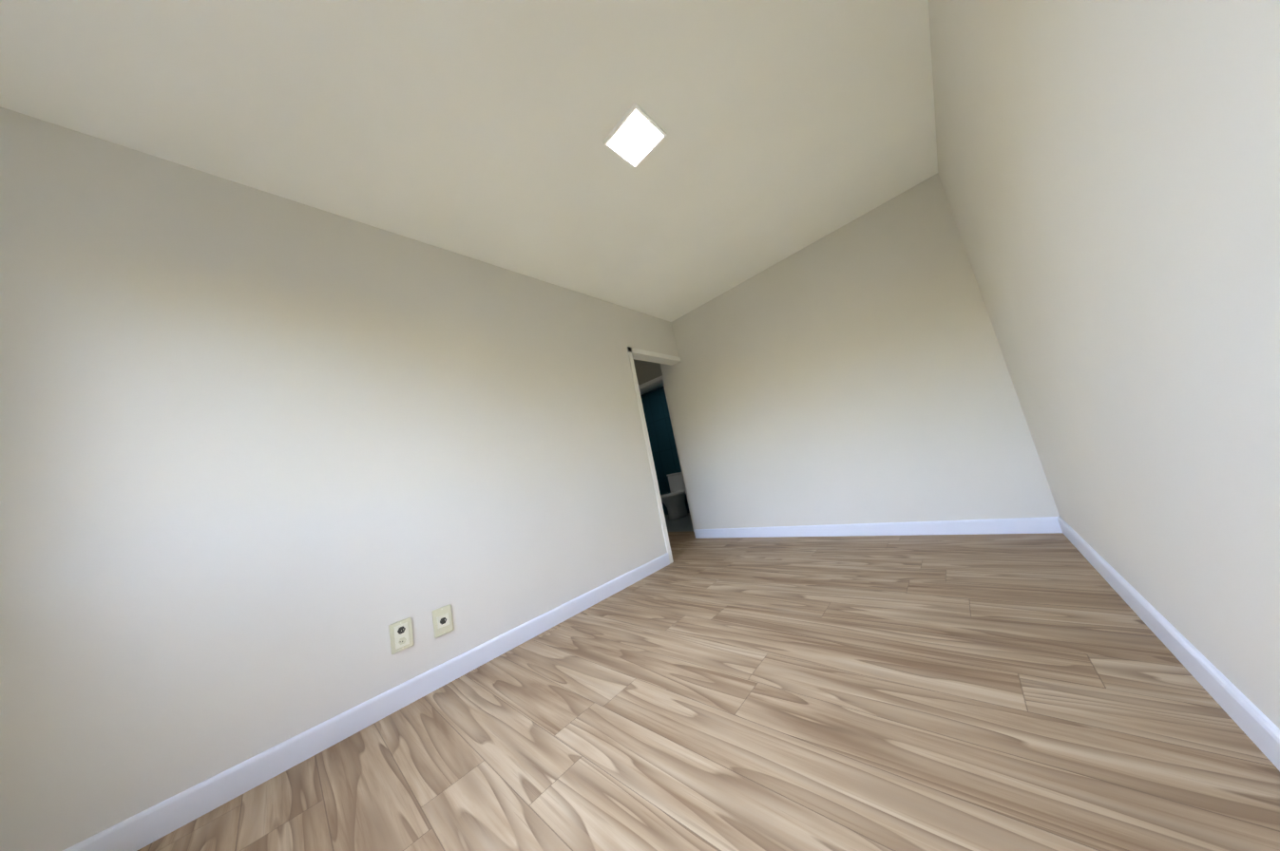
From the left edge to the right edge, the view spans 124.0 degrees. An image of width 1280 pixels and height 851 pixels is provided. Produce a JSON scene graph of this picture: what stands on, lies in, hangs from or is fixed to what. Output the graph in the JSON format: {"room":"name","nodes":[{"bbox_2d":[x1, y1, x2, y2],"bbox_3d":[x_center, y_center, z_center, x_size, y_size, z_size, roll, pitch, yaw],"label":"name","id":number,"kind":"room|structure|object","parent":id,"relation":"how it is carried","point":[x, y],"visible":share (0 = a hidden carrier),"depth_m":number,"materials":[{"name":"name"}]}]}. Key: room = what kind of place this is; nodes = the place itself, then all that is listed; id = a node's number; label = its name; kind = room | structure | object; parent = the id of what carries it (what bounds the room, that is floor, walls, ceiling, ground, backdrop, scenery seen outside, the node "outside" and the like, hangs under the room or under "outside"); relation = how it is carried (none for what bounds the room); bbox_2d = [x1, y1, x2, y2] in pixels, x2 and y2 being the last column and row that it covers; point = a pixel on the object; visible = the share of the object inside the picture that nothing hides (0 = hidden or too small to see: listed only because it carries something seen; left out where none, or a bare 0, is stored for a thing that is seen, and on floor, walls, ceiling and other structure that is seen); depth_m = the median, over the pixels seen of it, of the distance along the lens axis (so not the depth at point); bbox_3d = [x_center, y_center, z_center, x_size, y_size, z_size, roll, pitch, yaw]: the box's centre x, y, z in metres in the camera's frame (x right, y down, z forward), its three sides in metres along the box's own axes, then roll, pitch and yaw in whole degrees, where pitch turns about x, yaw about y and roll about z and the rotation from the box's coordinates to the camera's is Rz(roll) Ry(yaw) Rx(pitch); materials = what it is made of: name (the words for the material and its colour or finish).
{"room":"empty room","nodes":[
{"label":"empty room","id":0,"kind":"room"},
{"bbox_2d":[0,106,678,850],"bbox_3d":[-0.821,0.069,2.499,0.120,2.600,4.170,-18,-10,42],"label":"wall","id":1,"kind":"structure","parent":0,"point":[272,468],"depth_m":1.46,"materials":[{"name":"beige paint"}]},
{"bbox_2d":[62,553,669,850],"bbox_3d":[-0.800,1.280,1.998,0.015,0.100,3.150,-18,-10,42],"label":"baseboard","id":2,"kind":"structure","parent":1,"relation":"attached to","point":[142,830],"depth_m":1.41,"materials":[{"name":"white wood"}]},
{"bbox_2d":[388,617,413,654],"bbox_3d":[-1.177,1.036,1.678,0.015,0.136,0.092,-18,-10,42],"label":"double electrical outlet","id":3,"kind":"object","parent":1,"relation":"attached to","point":[401,637],"visible":1,"depth_m":1.67,"materials":[{"name":"beige plastic"}]},
{"bbox_2d":[431,604,453,638],"bbox_3d":[-1.050,1.040,1.812,0.015,0.136,0.092,-18,-10,42],"label":"electrical outlet","id":4,"kind":"object","parent":1,"relation":"attached to","point":[442,620],"visible":1,"depth_m":1.81,"materials":[{"name":"beige plastic"}]},
{"bbox_2d":[627,346,680,563],"bbox_3d":[0.328,0.245,3.672,0.144,2.140,0.900,-18,-10,42],"label":"door frame","id":5,"kind":"structure","parent":1,"relation":"attached to","point":[647,355],"depth_m":3.38,"materials":[{"name":"white wood"}]},
{"bbox_2d":[0,0,937,322],"bbox_3d":[-0.463,-1.411,2.419,4.120,0.120,4.620,-18,-10,42],"label":"ceiling","id":6,"kind":"structure","parent":0,"point":[479,129],"depth_m":1.57,"materials":[{"name":"white paint"}]},
{"bbox_2d":[603,102,667,168],"bbox_3d":[-0.026,-1.510,1.789,0.240,0.024,0.240,-18,-10,42],"label":"ceiling light panel","id":7,"kind":"object","parent":6,"relation":"attached to","point":[636,137],"visible":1,"depth_m":1.77,"materials":[{"name":"white plastic"}]},
{"bbox_2d":[633,359,662,385],"bbox_3d":[0.266,0.189,4.868,1.171,2.600,0.120,-18,-10,42],"label":"ceiling","id":8,"kind":"structure","parent":0,"point":[646,372],"depth_m":4.91,"materials":[{"name":"paint"}]},
{"bbox_2d":[638,375,694,529],"bbox_3d":[0.305,0.420,4.830,0.780,2.125,0.144,-18,-10,42],"label":"door frame","id":9,"kind":"structure","parent":8,"relation":"attached to","point":[651,383],"depth_m":4.68,"materials":[{"name":"white wood"}]},
{"bbox_2d":[640,382,663,395],"bbox_3d":[0.345,-0.882,5.780,2.970,0.100,1.390,-18,-10,42],"label":"ceiling","id":10,"kind":"structure","parent":0,"point":[652,389],"depth_m":6.52,"materials":[{"name":"white paint"}]},
{"bbox_2d":[640,386,689,515],"bbox_3d":[1.011,0.316,6.077,2.970,2.400,0.120,-18,-10,42],"label":"tiled wall","id":11,"kind":"structure","parent":0,"point":[661,438],"depth_m":6.53,"materials":[{"name":"teal tile"}]},
{"bbox_2d":[664,513,693,532],"bbox_3d":[0.780,1.562,5.394,2.970,0.118,1.510,-18,-10,42],"label":"floor","id":12,"kind":"structure","parent":0,"point":[682,525],"depth_m":5.17,"materials":[{"name":"grey tile"}]},
{"bbox_2d":[660,472,687,520],"bbox_3d":[0.599,1.226,5.973,0.386,0.756,0.618,-18,-10,42],"label":"toilet","id":13,"kind":"object","parent":12,"relation":"on","point":[673,501],"visible":0.9,"depth_m":5.84,"materials":[{"name":"white ceramic"}]},
{"bbox_2d":[137,531,1279,850],"bbox_3d":[0.011,1.236,2.005,4.120,0.120,4.500,-18,-10,42],"label":"floor","id":14,"kind":"structure","parent":0,"point":[983,693],"depth_m":1.10,"materials":[{"name":"brown wood"}]},
{"bbox_2d":[660,172,1059,529],"bbox_3d":[1.621,-0.283,3.381,2.950,2.600,0.450,-18,-10,42],"label":"wall","id":15,"kind":"structure","parent":0,"point":[854,372],"depth_m":2.86,"materials":[{"name":"beige paint"}]},
{"bbox_2d":[693,516,1062,538],"bbox_3d":[1.657,0.953,3.080,2.830,0.100,0.015,-18,-10,42],"label":"baseboard","id":16,"kind":"structure","parent":15,"relation":"attached to","point":[1036,525],"depth_m":2.68,"materials":[{"name":"white wood"}]},
{"bbox_2d":[928,0,1279,729],"bbox_3d":[1.066,-0.544,0.743,0.120,2.600,4.170,-18,-10,42],"label":"wall","id":17,"kind":"structure","parent":0,"point":[1109,173],"depth_m":0.72,"materials":[{"name":"beige paint"}]},
{"bbox_2d":[1057,516,1279,771],"bbox_3d":[1.295,0.685,0.661,0.015,0.100,4.050,-18,-10,42],"label":"baseboard","id":18,"kind":"structure","parent":17,"relation":"attached to","point":[1256,725],"depth_m":0.94,"materials":[{"name":"white wood"}]}
]}

